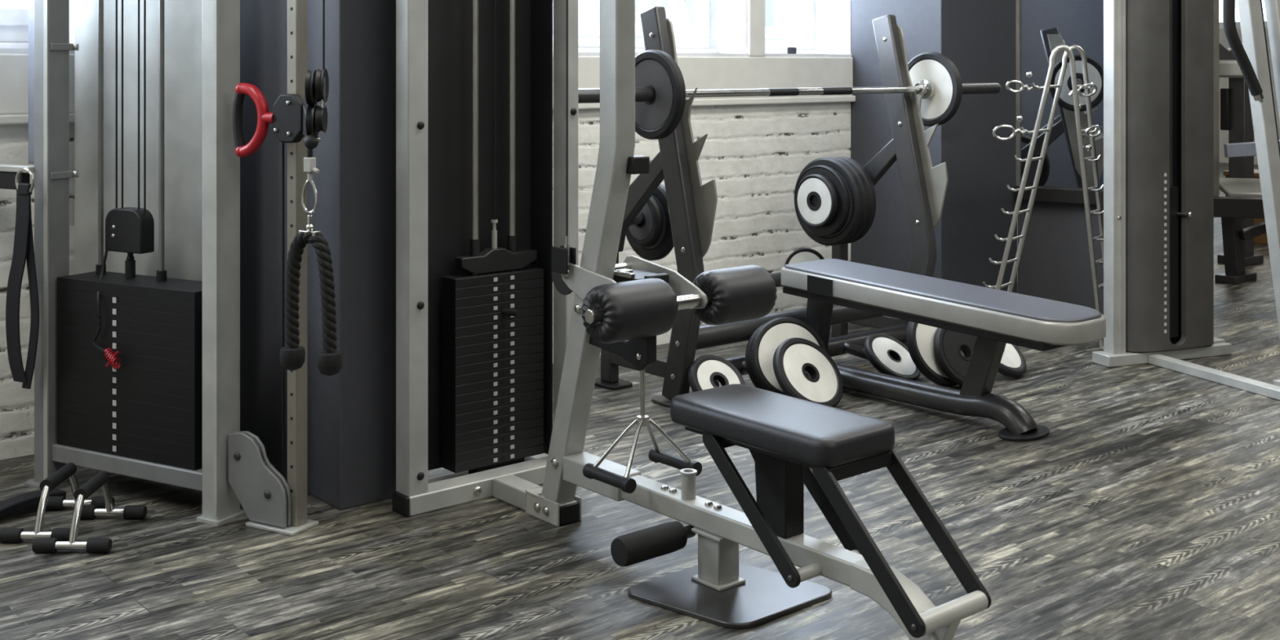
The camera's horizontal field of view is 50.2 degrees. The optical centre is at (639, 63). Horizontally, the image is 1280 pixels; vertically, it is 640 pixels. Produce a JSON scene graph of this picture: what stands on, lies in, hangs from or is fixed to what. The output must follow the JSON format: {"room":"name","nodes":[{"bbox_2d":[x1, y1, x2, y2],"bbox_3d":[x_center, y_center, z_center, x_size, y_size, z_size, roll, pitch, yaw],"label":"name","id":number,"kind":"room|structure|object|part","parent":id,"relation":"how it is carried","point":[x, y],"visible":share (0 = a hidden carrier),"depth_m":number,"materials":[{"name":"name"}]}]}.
{"room":"gym","nodes":[
{"label":"gym","id":0,"kind":"room"},
{"bbox_2d":[240,0,395,510],"bbox_3d":[-1.086,-0.350,4.138,0.177,3.100,1.084,0,0,-40],"label":"pillar","id":1,"kind":"structure","parent":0,"point":[352,411],"depth_m":3.75,"materials":[{"name":"grey paint"}]},
{"bbox_2d":[0,0,1017,460],"bbox_3d":[-1.552,-0.350,4.728,9.700,3.100,0.420,0,0,-40],"label":"wall","id":2,"kind":"structure","parent":0,"point":[755,155],"depth_m":6.09,"materials":[{"name":"white brick"}]},
{"bbox_2d":[0,8,28,48],"bbox_3d":[-2.670,-0.671,3.827,2.042,1.258,0.116,0,0,-40],"label":"window","id":3,"kind":"structure","parent":2,"relation":"in","point":[14,23],"depth_m":4.36,"materials":[{"name":"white glass"}]},
{"bbox_3d":[-2.665,-0.683,3.821,1.930,1.124,0.040,0,0,-40],"label":"sash","id":4,"kind":"part","parent":3,"relation":"part of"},
{"bbox_2d":[0,0,852,57],"bbox_3d":[-1.259,-0.665,4.955,5.640,1.269,0.410,0,0,-40],"label":"window","id":5,"kind":"structure","parent":2,"relation":"attached to","point":[728,18],"depth_m":6.32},
{"bbox_2d":[0,53,855,124],"bbox_3d":[-2.046,0.077,4.017,8.030,0.215,0.035,0,0,-40],"label":"window sill","id":6,"kind":"structure","parent":2,"relation":"attached to","point":[701,73],"depth_m":6.04,"materials":[{"name":"white paint"}]},
{"bbox_2d":[552,0,717,53],"bbox_3d":[-0.262,-0.671,5.795,1.620,1.258,0.196,0,0,-40],"label":"window","id":7,"kind":"structure","parent":2,"relation":"in","point":[695,38],"depth_m":6.21,"materials":[{"name":"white glass"}]},
{"bbox_3d":[-0.283,-0.683,5.820,1.508,1.124,0.040,0,0,-40],"label":"sash","id":8,"kind":"part","parent":7,"relation":"part of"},
{"bbox_2d":[746,0,764,57],"bbox_3d":[0.520,-0.665,6.196,0.102,1.270,0.037,0,0,-40],"label":"trim","id":9,"kind":"structure","parent":2,"relation":"attached to","point":[755,8],"depth_m":6.17,"materials":[{"name":"white paint"}]},
{"bbox_2d":[764,0,822,53],"bbox_3d":[0.669,-0.671,6.572,0.618,1.258,0.190,0,0,-40],"label":"window","id":10,"kind":"structure","parent":2,"relation":"in","point":[778,40],"depth_m":6.68,"materials":[{"name":"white glass"}]},
{"bbox_3d":[0.646,-0.683,6.599,0.506,1.124,0.040,0,0,-40],"label":"sash","id":11,"kind":"part","parent":10,"relation":"part of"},
{"bbox_2d":[0,162,1279,639],"bbox_3d":[2.858,1.225,6.706,19.000,0.050,12.600,0,0,-40],"label":"floor","id":12,"kind":"structure","parent":0,"point":[1148,507],"depth_m":3.46,"materials":[{"name":"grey wood"}]},
{"bbox_2d":[0,488,66,518],"bbox_3d":[-1.715,1.178,3.622,0.188,0.040,0.370,0,0,25],"label":"strap","id":13,"kind":"object","parent":12,"relation":"on","point":[11,505],"visible":0.77,"depth_m":3.63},
{"bbox_2d":[0,462,115,542],"bbox_3d":[-1.510,1.129,3.548,0.184,0.142,0.287,0,0,0],"label":"stand","id":14,"kind":"object","parent":12,"relation":"on","point":[46,502],"visible":0.79,"depth_m":3.47,"materials":[{"name":"silver metal"}]},
{"bbox_2d":[31,471,146,553],"bbox_3d":[-1.394,1.129,3.476,0.184,0.142,0.284,0,0,-1],"label":"stand","id":15,"kind":"object","parent":12,"relation":"on","point":[39,545],"visible":1,"depth_m":3.40,"materials":[{"name":"silver metal"}]},
{"bbox_2d":[0,0,328,536],"bbox_3d":[-1.447,0.121,3.875,1.666,2.159,0.317,0,0,28],"label":"cable machine","id":16,"kind":"object","parent":12,"relation":"on","point":[137,366],"visible":0.98,"depth_m":3.83,"materials":[{"name":"grey paint"}]},
{"bbox_3d":[-1.982,0.303,4.034,0.574,0.018,0.040,0,0,28],"label":"rail","id":17,"kind":"part","parent":16,"relation":"part of","materials":[{"name":"metal"}]},
{"bbox_2d":[5,167,39,389],"bbox_3d":[-1.735,0.603,3.842,0.111,0.618,0.025,0,0,28],"label":"strap","id":18,"kind":"object","parent":16,"relation":"hanging from","point":[24,249],"visible":1,"depth_m":3.84,"materials":[{"name":"black fabric"}]},
{"bbox_3d":[-1.795,-0.300,4.092,0.050,1.200,0.050,0,0,28],"label":"post","id":19,"kind":"part","parent":16,"relation":"part of","materials":[{"name":"grey metal"}]},
{"bbox_3d":[-1.685,0.150,3.916,0.061,2.100,0.072,0,0,28],"label":"frame post","id":20,"kind":"part","parent":16,"relation":"part of","materials":[{"name":"grey metal"}]},
{"bbox_3d":[-1.555,-0.145,3.941,0.015,1.510,0.015,0,0,28],"label":"guide rod","id":21,"kind":"part","parent":16,"relation":"part of","materials":[{"name":"metal"}]},
{"bbox_3d":[-1.503,0.670,3.814,0.049,0.283,0.143,0,0,-27],"label":"pin cord","id":22,"kind":"part","parent":16,"relation":"part of","materials":[{"name":"black paint"}]},
{"bbox_3d":[-1.447,0.810,3.743,0.052,0.052,0.008,0,0,28],"label":"pin stem","id":23,"kind":"part","parent":16,"relation":"part of","materials":[{"name":"red plastic"}]},
{"bbox_3d":[-1.464,0.135,4.059,0.615,2.070,0.008,0,0,28],"label":"panel","id":24,"kind":"part","parent":16,"relation":"part of","materials":[{"name":"silver metal"}]},
{"bbox_3d":[-1.339,-0.145,3.826,0.015,1.510,0.015,0,0,28],"label":"guide rod","id":25,"kind":"part","parent":16,"relation":"part of","materials":[{"name":"metal"}]},
{"bbox_3d":[-1.107,0.150,3.613,0.057,2.100,0.082,0,0,28],"label":"frame post","id":26,"kind":"part","parent":16,"relation":"part of","materials":[{"name":"silver metal"}]},
{"bbox_3d":[-0.992,0.147,3.527,0.132,0.194,0.032,0,0,28],"label":"pull handle","id":27,"kind":"part","parent":16,"relation":"part of","materials":[{"name":"red plastic"}]},
{"bbox_3d":[-0.993,1.076,3.542,0.195,0.224,0.009,0,0,28],"label":"gusset plate","id":28,"kind":"part","parent":16,"relation":"part of","materials":[{"name":"grey paint"}]},
{"bbox_3d":[-0.985,1.076,3.557,0.195,0.224,0.009,0,0,28],"label":"gusset plate","id":29,"kind":"part","parent":16,"relation":"part of","materials":[{"name":"grey paint"}]},
{"bbox_2d":[301,148,319,213],"bbox_3d":[-0.814,0.291,3.370,0.053,0.162,0.020,0,0,28],"label":"carabiner","id":30,"kind":"object","parent":16,"relation":"hanging from","point":[309,162],"visible":1,"depth_m":3.36,"materials":[{"name":"silver metal"}]},
{"bbox_2d":[280,214,342,375],"bbox_3d":[-0.811,0.568,3.369,0.182,0.388,0.062,0,0,28],"label":"rope","id":31,"kind":"object","parent":30,"relation":"hanging from","point":[292,356],"visible":1,"depth_m":3.36,"materials":[{"name":"black fabric"}]},
{"bbox_2d":[391,0,991,639],"bbox_3d":[0.092,0.121,3.306,0.697,2.159,1.744,0,0,-40],"label":"machine","id":32,"kind":"object","parent":12,"relation":"on","point":[477,263],"depth_m":3.62,"materials":[{"name":"silver metal"}]},
{"bbox_3d":[-0.611,0.125,3.663,0.063,2.050,0.066,0,0,-40],"label":"tower post","id":33,"kind":"part","parent":32,"relation":"part of","materials":[{"name":"silver metal"}]},
{"bbox_3d":[-0.470,-0.150,3.890,0.021,1.500,0.020,0,0,-40],"label":"guide rod","id":34,"kind":"part","parent":32,"relation":"part of","materials":[{"name":"metal"}]},
{"bbox_3d":[-0.372,-0.150,3.972,0.021,1.500,0.020,0,0,-40],"label":"guide rod","id":35,"kind":"part","parent":32,"relation":"part of","materials":[{"name":"metal"}]},
{"bbox_3d":[-0.217,0.125,3.994,0.046,2.050,0.066,0,0,-40],"label":"tower post","id":36,"kind":"part","parent":32,"relation":"part of","materials":[{"name":"silver metal"}]},
{"bbox_3d":[-0.097,0.565,3.395,0.008,0.110,0.325,0,0,-40],"label":"lever arm","id":37,"kind":"part","parent":32,"relation":"part of","materials":[{"name":"silver metal"}]},
{"bbox_3d":[-0.061,0.928,3.325,0.114,0.120,0.011,0,0,-10],"label":"rod","id":38,"kind":"part","parent":32,"relation":"part of","materials":[{"name":"silver metal"}]},
{"bbox_3d":[-0.061,0.701,3.418,0.030,0.092,0.285,0,0,-40],"label":"curl lever","id":39,"kind":"part","parent":32,"relation":"part of","materials":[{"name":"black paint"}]},
{"bbox_3d":[-0.016,0.928,3.272,0.011,0.120,0.114,0,0,20],"label":"rod","id":40,"kind":"part","parent":32,"relation":"part of","materials":[{"name":"silver metal"}]},
{"bbox_3d":[0.007,0.856,3.337,0.246,0.309,0.164,0,0,-40],"label":"row handle","id":41,"kind":"part","parent":32,"relation":"part of","materials":[{"name":"silver metal"}]},
{"bbox_3d":[0.103,0.592,3.383,0.583,0.034,0.034,0,0,-40],"label":"roller rod","id":42,"kind":"part","parent":32,"relation":"part of","materials":[{"name":"silver metal"}]},
{"bbox_3d":[0.030,0.928,3.402,0.011,0.120,0.114,0,0,20],"label":"rod","id":43,"kind":"part","parent":32,"relation":"part of","materials":[{"name":"silver metal"}]},
{"bbox_3d":[0.062,0.565,3.529,0.008,0.110,0.325,0,0,-40],"label":"lever arm","id":44,"kind":"part","parent":32,"relation":"part of","materials":[{"name":"silver metal"}]},
{"bbox_3d":[0.074,0.928,3.348,0.114,0.120,0.011,0,0,-10],"label":"rod","id":45,"kind":"part","parent":32,"relation":"part of","materials":[{"name":"silver metal"}]},
{"bbox_2d":[680,468,697,500],"bbox_3d":[0.114,0.989,3.209,0.040,0.063,0.040,0,0,-40],"label":"socket","id":46,"kind":"object","parent":32,"relation":"attached to","point":[688,475],"depth_m":3.19,"materials":[{"name":"paint"}]},
{"bbox_3d":[0.042,1.087,3.112,0.205,0.028,0.028,0,0,-40],"label":"grip rod","id":47,"kind":"part","parent":32,"relation":"part of","materials":[{"name":"metal"}]},
{"bbox_3d":[0.180,1.126,3.135,0.066,0.112,0.072,0,0,-40],"label":"support post","id":48,"kind":"part","parent":32,"relation":"part of","materials":[{"name":"silver metal"}]},
{"bbox_3d":[0.203,1.194,3.086,0.367,0.012,0.323,0,0,-40],"label":"floor plate","id":49,"kind":"part","parent":32,"relation":"part of","materials":[{"name":"black metal"}]},
{"bbox_3d":[0.283,0.924,3.008,0.058,0.192,0.161,0,0,-40],"label":"seat post","id":50,"kind":"part","parent":32,"relation":"part of","materials":[{"name":"black metal"}]},
{"bbox_3d":[0.392,1.058,2.876,0.198,0.026,0.026,0,0,-40],"label":"link rod","id":51,"kind":"part","parent":32,"relation":"part of","materials":[{"name":"paint"}]},
{"bbox_3d":[0.597,1.058,2.631,0.194,0.038,0.038,0,0,-40],"label":"link rod","id":52,"kind":"part","parent":32,"relation":"part of","materials":[{"name":"paint"}]},
{"bbox_2d":[688,355,745,391],"bbox_3d":[0.269,1.110,4.736,0.220,0.176,0.161,0,0,-34],"label":"weight plate","id":53,"kind":"object","parent":12,"relation":"on","point":[702,373],"visible":0.55,"depth_m":4.75,"materials":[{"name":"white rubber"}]},
{"bbox_2d":[745,324,764,389],"bbox_3d":[0.521,1.073,4.921,0.300,0.284,0.143,0,0,-23],"label":"weight plate","id":54,"kind":"object","parent":12,"relation":"on","point":[749,371],"visible":0.16,"depth_m":4.87,"materials":[{"name":"black rubber"}]},
{"bbox_2d":[749,316,826,395],"bbox_3d":[0.534,1.057,4.886,0.300,0.284,0.143,0,0,-23],"label":"weight plate","id":55,"kind":"object","parent":12,"relation":"on","point":[764,344],"visible":0.34,"depth_m":4.87,"materials":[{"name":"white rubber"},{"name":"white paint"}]},
{"bbox_2d":[773,337,843,407],"bbox_3d":[0.584,1.082,4.749,0.280,0.231,0.192,0,0,-37],"label":"weight plate","id":56,"kind":"object","parent":12,"relation":"on","point":[793,357],"visible":0.93,"depth_m":4.73,"materials":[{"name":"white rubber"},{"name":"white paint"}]},
{"bbox_2d":[594,6,1106,441],"bbox_3d":[0.884,0.506,4.916,1.400,1.420,1.724,0,0,-40],"label":"weight bench","id":57,"kind":"object","parent":12,"relation":"on","point":[839,291],"visible":0.73,"depth_m":4.80,"materials":[{"name":"metal"}]},
{"bbox_3d":[-0.113,0.929,5.107,0.044,0.518,0.060,0,0,-40],"label":"leg","id":58,"kind":"part","parent":57,"relation":"part of","materials":[{"name":"black metal"}]},
{"bbox_3d":[0.018,1.085,4.950,0.040,0.060,0.360,0,0,-40],"label":"rail","id":59,"kind":"part","parent":57,"relation":"part of","materials":[{"name":"black metal"}]},
{"bbox_2d":[626,195,662,247],"bbox_3d":[0.009,0.586,5.131,0.031,0.210,0.210,0,0,-40],"label":"weight plate","id":60,"kind":"object","parent":57,"relation":"on","point":[646,234],"visible":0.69,"depth_m":5.08,"materials":[{"name":"black rubber"}]},
{"bbox_2d":[626,183,673,260],"bbox_3d":[0.039,0.593,5.157,0.035,0.300,0.300,0,0,-40],"label":"weight plate","id":61,"kind":"object","parent":57,"relation":"on","point":[664,245],"visible":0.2,"depth_m":5.09,"materials":[{"name":"black rubber"}]},
{"bbox_3d":[0.163,0.270,4.826,0.010,0.859,0.315,0,0,-40],"label":"hook plate","id":62,"kind":"part","parent":57,"relation":"part of","materials":[{"name":"metal"}]},
{"bbox_2d":[577,80,1000,103],"bbox_3d":[0.648,0.108,5.228,2.394,0.080,0.080,0,0,-40],"label":"barbell","id":63,"kind":"object","parent":57,"relation":"on","point":[585,95],"visible":0.56,"depth_m":5.19,"materials":[{"name":"silver metal"}]},
{"bbox_2d":[635,49,685,139],"bbox_3d":[0.045,0.108,4.722,0.041,0.310,0.310,0,0,-40],"label":"weight plate","id":64,"kind":"object","parent":63,"relation":"attached to","point":[657,118],"visible":0.79,"depth_m":4.67,"materials":[{"name":"grey metal"}]},
{"bbox_2d":[907,52,962,126],"bbox_3d":[1.211,0.108,5.700,0.035,0.310,0.310,0,0,-40],"label":"weight plate","id":65,"kind":"object","parent":63,"relation":"attached to","point":[941,107],"visible":0.75,"depth_m":5.65,"materials":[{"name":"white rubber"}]},
{"bbox_2d":[784,248,824,266],"bbox_3d":[0.711,0.885,5.858,0.184,0.185,0.049,0,0,13],"label":"weight plate","id":66,"kind":"object","parent":57,"relation":"on","point":[803,255],"visible":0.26,"depth_m":5.85,"materials":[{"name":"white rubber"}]},
{"bbox_2d":[795,173,838,227],"bbox_3d":[0.742,0.578,5.746,0.035,0.224,0.224,0,0,-40],"label":"weight plate","id":67,"kind":"object","parent":57,"relation":"on","point":[822,215],"visible":1,"depth_m":5.72,"materials":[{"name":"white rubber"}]},
{"bbox_3d":[0.663,0.978,5.106,0.058,0.305,0.133,0,0,-40],"label":"leg","id":68,"kind":"part","parent":57,"relation":"part of","materials":[{"name":"black metal"}]},
{"bbox_2d":[794,164,850,236],"bbox_3d":[0.768,0.580,5.768,0.033,0.300,0.300,0,0,-40],"label":"weight plate","id":69,"kind":"object","parent":57,"relation":"on","point":[842,215],"visible":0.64,"depth_m":5.70,"materials":[{"name":"black rubber"}]},
{"bbox_2d":[794,157,863,245],"bbox_3d":[0.796,0.585,5.792,0.041,0.372,0.372,0,0,-40],"label":"weight plate","id":70,"kind":"object","parent":57,"relation":"on","point":[854,220],"visible":0.3,"depth_m":5.69,"materials":[{"name":"black rubber"}]},
{"bbox_3d":[0.867,0.929,5.930,0.044,0.518,0.060,0,0,-40],"label":"leg","id":71,"kind":"part","parent":57,"relation":"part of","materials":[{"name":"grey metal"}]},
{"bbox_2d":[829,156,870,244],"bbox_3d":[0.827,0.585,5.818,0.041,0.372,0.372,0,0,-40],"label":"weight plate","id":72,"kind":"object","parent":57,"relation":"on","point":[860,177],"visible":0.16,"depth_m":5.69,"materials":[{"name":"black rubber"}]},
{"bbox_2d":[837,156,875,244],"bbox_3d":[0.859,0.585,5.844,0.041,0.372,0.372,0,0,-40],"label":"weight plate","id":73,"kind":"object","parent":57,"relation":"on","point":[868,182],"visible":0.13,"depth_m":5.72,"materials":[{"name":"black rubber"}]},
{"bbox_3d":[0.999,1.085,5.773,0.040,0.060,0.360,0,0,-40],"label":"rail","id":74,"kind":"part","parent":57,"relation":"part of","materials":[{"name":"black metal"}]},
{"bbox_3d":[1.143,0.270,5.649,0.010,0.859,0.315,0,0,-40],"label":"hook plate","id":75,"kind":"part","parent":57,"relation":"part of","materials":[{"name":"metal"}]},
{"bbox_3d":[1.144,0.993,4.533,0.058,0.275,0.177,0,0,-40],"label":"leg","id":76,"kind":"part","parent":57,"relation":"part of","materials":[{"name":"black metal"}]},
{"bbox_2d":[863,333,920,380],"bbox_3d":[0.955,1.117,5.175,0.236,0.163,0.195,0,0,-44],"label":"weight plate","id":77,"kind":"object","parent":12,"relation":"on","point":[879,348],"visible":0.92,"depth_m":5.15,"materials":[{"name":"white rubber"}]},
{"bbox_2d":[906,321,965,386],"bbox_3d":[1.125,1.061,5.115,0.300,0.274,0.171,0,0,-32],"label":"weight plate","id":78,"kind":"object","parent":12,"relation":"on","point":[919,337],"visible":0.32,"depth_m":5.04,"materials":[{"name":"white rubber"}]},
{"bbox_2d":[933,328,977,386],"bbox_3d":[1.204,1.080,5.092,0.260,0.238,0.148,0,0,-32],"label":"weight plate","id":79,"kind":"object","parent":12,"relation":"on","point":[948,344],"visible":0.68,"depth_m":5.05,"materials":[{"name":"black rubber"}]},
{"bbox_2d":[997,343,1026,377],"bbox_3d":[1.367,1.097,5.279,0.235,0.200,0.290,0,0,41],"label":"weight plate","id":80,"kind":"object","parent":12,"relation":"on","point":[1012,364],"visible":0.22,"depth_m":5.22,"materials":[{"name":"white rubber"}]},
{"bbox_2d":[982,44,1103,351],"bbox_3d":[1.679,0.561,5.680,0.654,1.278,0.400,0,0,0],"label":"rack","id":81,"kind":"object","parent":12,"relation":"on","point":[1068,50],"visible":0.66,"depth_m":5.63,"materials":[{"name":"metal"}]},
{"bbox_2d":[992,115,1027,140],"bbox_3d":[1.525,0.266,5.633,0.144,0.104,0.041,0,0,9],"label":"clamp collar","id":82,"kind":"object","parent":81,"relation":"hanging from","point":[1019,118],"visible":1,"depth_m":5.62,"materials":[{"name":"silver metal"}]},
{"bbox_3d":[1.561,0.227,5.620,0.026,0.026,0.025,-3,0,0],"label":"knob","id":83,"kind":"part","parent":82,"relation":"part of","materials":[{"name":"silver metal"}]},
{"bbox_2d":[1005,71,1033,93],"bbox_3d":[1.564,0.078,5.634,0.111,0.089,0.040,0,0,11],"label":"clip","id":84,"kind":"object","parent":81,"relation":"hanging from","point":[1028,74],"visible":1,"depth_m":5.62,"materials":[{"name":"silver metal"}]},
{"bbox_3d":[1.600,0.046,5.620,0.026,0.026,0.025,7,0,0],"label":"knob","id":85,"kind":"part","parent":84,"relation":"part of","materials":[{"name":"silver metal"}]},
{"bbox_2d":[1068,83,1097,109],"bbox_3d":[1.820,0.135,5.614,0.118,0.108,0.040,0,0,9],"label":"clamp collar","id":86,"kind":"object","parent":81,"relation":"hanging from","point":[1094,86],"visible":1,"depth_m":5.62,"materials":[{"name":"silver metal"}]},
{"bbox_2d":[1082,124,1102,151],"bbox_3d":[1.848,0.307,5.615,0.100,0.107,0.039,0,0,11],"label":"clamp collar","id":87,"kind":"object","parent":81,"relation":"hanging from","point":[1088,147],"visible":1,"depth_m":5.62,"materials":[{"name":"silver metal"}]},
{"bbox_3d":[1.841,0.347,5.610,0.026,0.026,0.025,-20,0,0],"label":"knob","id":88,"kind":"part","parent":87,"relation":"part of","materials":[{"name":"silver metal"}]},
{"bbox_2d":[1092,0,1279,400],"bbox_3d":[2.351,0.150,5.003,0.635,2.100,1.400,0,0,-22],"label":"tower","id":89,"kind":"object","parent":12,"relation":"on","point":[1158,55],"visible":1,"depth_m":5.46,"materials":[{"name":"silver metal"}]},
{"bbox_3d":[1.899,0.130,5.468,0.062,2.060,0.062,0,0,-22],"label":"frame post","id":90,"kind":"part","parent":89,"relation":"part of","materials":[{"name":"silver metal"}]},
{"bbox_3d":[2.149,0.100,5.536,0.016,2.000,0.016,0,0,-22],"label":"slot rod","id":91,"kind":"part","parent":89,"relation":"part of","materials":[{"name":"metal"}]},
{"bbox_2d":[1217,42,1263,266],"bbox_3d":[3.561,0.516,8.221,0.275,1.368,0.258,0,0,-40],"label":"machine","id":92,"kind":"object","parent":12,"relation":"on","point":[1236,117],"visible":0.55,"depth_m":8.15,"materials":[{"name":"paint"}]},
{"bbox_3d":[3.514,0.275,8.196,0.050,0.250,0.050,0,0,-40],"label":"arm","id":93,"kind":"part","parent":92,"relation":"part of","materials":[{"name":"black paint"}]},
{"bbox_2d":[1213,0,1279,284],"bbox_3d":[3.301,0.328,7.545,0.982,1.756,0.411,0,0,0],"label":"machine","id":94,"kind":"object","parent":12,"relation":"on","point":[1244,198],"visible":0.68,"depth_m":7.51,"materials":[{"name":"metal"}]},
{"bbox_3d":[3.263,1.000,7.515,0.153,0.413,0.070,0,0,-40],"label":"leg","id":95,"kind":"part","parent":94,"relation":"part of","materials":[{"name":"black metal"}]},
{"bbox_3d":[3.437,0.470,7.557,0.387,0.104,0.050,0,0,7],"label":"press arm","id":96,"kind":"part","parent":94,"relation":"part of","materials":[{"name":"grey metal"}]},
{"bbox_2d":[1222,0,1279,386],"bbox_3d":[2.369,0.400,5.000,0.684,1.608,0.120,0,0,-22],"label":"machine","id":97,"kind":"object","parent":12,"relation":"on","point":[1252,59],"visible":0.99,"depth_m":4.95,"materials":[{"name":"silver metal"}]},
{"bbox_3d":[2.297,0.400,4.981,0.319,1.608,0.055,0,0,-22],"label":"slanted post","id":98,"kind":"part","parent":97,"relation":"part of","materials":[{"name":"silver metal"}]},
{"bbox_3d":[2.407,0.400,5.005,0.323,1.608,0.055,0,0,-22],"label":"slanted post","id":99,"kind":"part","parent":97,"relation":"part of","materials":[{"name":"silver metal"}]},
{"bbox_2d":[577,0,788,26],"bbox_3d":[0.457,-0.350,9.802,0.100,3.100,4.770,0,0,-40],"label":"wall","id":100,"kind":"structure","parent":0,"point":[776,11],"depth_m":9.99,"materials":[{"name":"white paint"}]},
{"bbox_2d":[850,0,1017,293],"bbox_3d":[1.417,-0.350,6.593,0.587,3.100,0.542,0,0,-40],"label":"wall","id":101,"kind":"structure","parent":0,"point":[978,37],"depth_m":6.41,"materials":[{"name":"grey paint"}]},
{"bbox_2d":[1017,185,1103,315],"bbox_3d":[2.185,-0.350,6.386,0.820,3.100,0.100,0,0,34],"label":"wall partition","id":102,"kind":"structure","parent":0,"point":[1055,264],"depth_m":6.46,"materials":[{"name":"grey paint"}]},
{"bbox_2d":[1015,0,1019,185],"bbox_3d":[1.816,-0.457,6.566,0.016,2.087,0.014,0,0,34],"label":"trim","id":103,"kind":"structure","parent":102,"relation":"attached to","point":[1017,2],"depth_m":6.56,"materials":[{"name":"metal"}]},
{"bbox_2d":[1014,185,1103,205],"bbox_3d":[2.143,0.621,6.324,0.820,0.068,0.050,0,0,34],"label":"trim","id":104,"kind":"structure","parent":102,"relation":"attached to","point":[1046,194],"depth_m":6.41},
{"bbox_2d":[1019,0,1103,189],"bbox_3d":[2.151,-0.407,6.344,0.790,1.985,0.008,0,0,34],"label":"wall mirror","id":105,"kind":"object","parent":102,"relation":"attached to","point":[1045,25],"visible":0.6,"depth_m":6.45,"materials":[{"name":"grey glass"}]},
{"bbox_2d":[1219,27,1279,164],"bbox_3d":[10.218,-0.350,12.947,0.300,3.100,12.700,0,0,-40],"label":"wall","id":106,"kind":"structure","parent":0,"point":[1224,82],"depth_m":16.46,"materials":[{"name":"white paint"}]},
{"bbox_2d":[1219,21,1267,28],"bbox_3d":[7.278,-0.960,16.420,0.060,1.080,2.600,0,0,-40],"label":"window","id":107,"kind":"structure","parent":106,"relation":"in","point":[1237,24],"depth_m":16.47,"materials":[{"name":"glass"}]}
]}

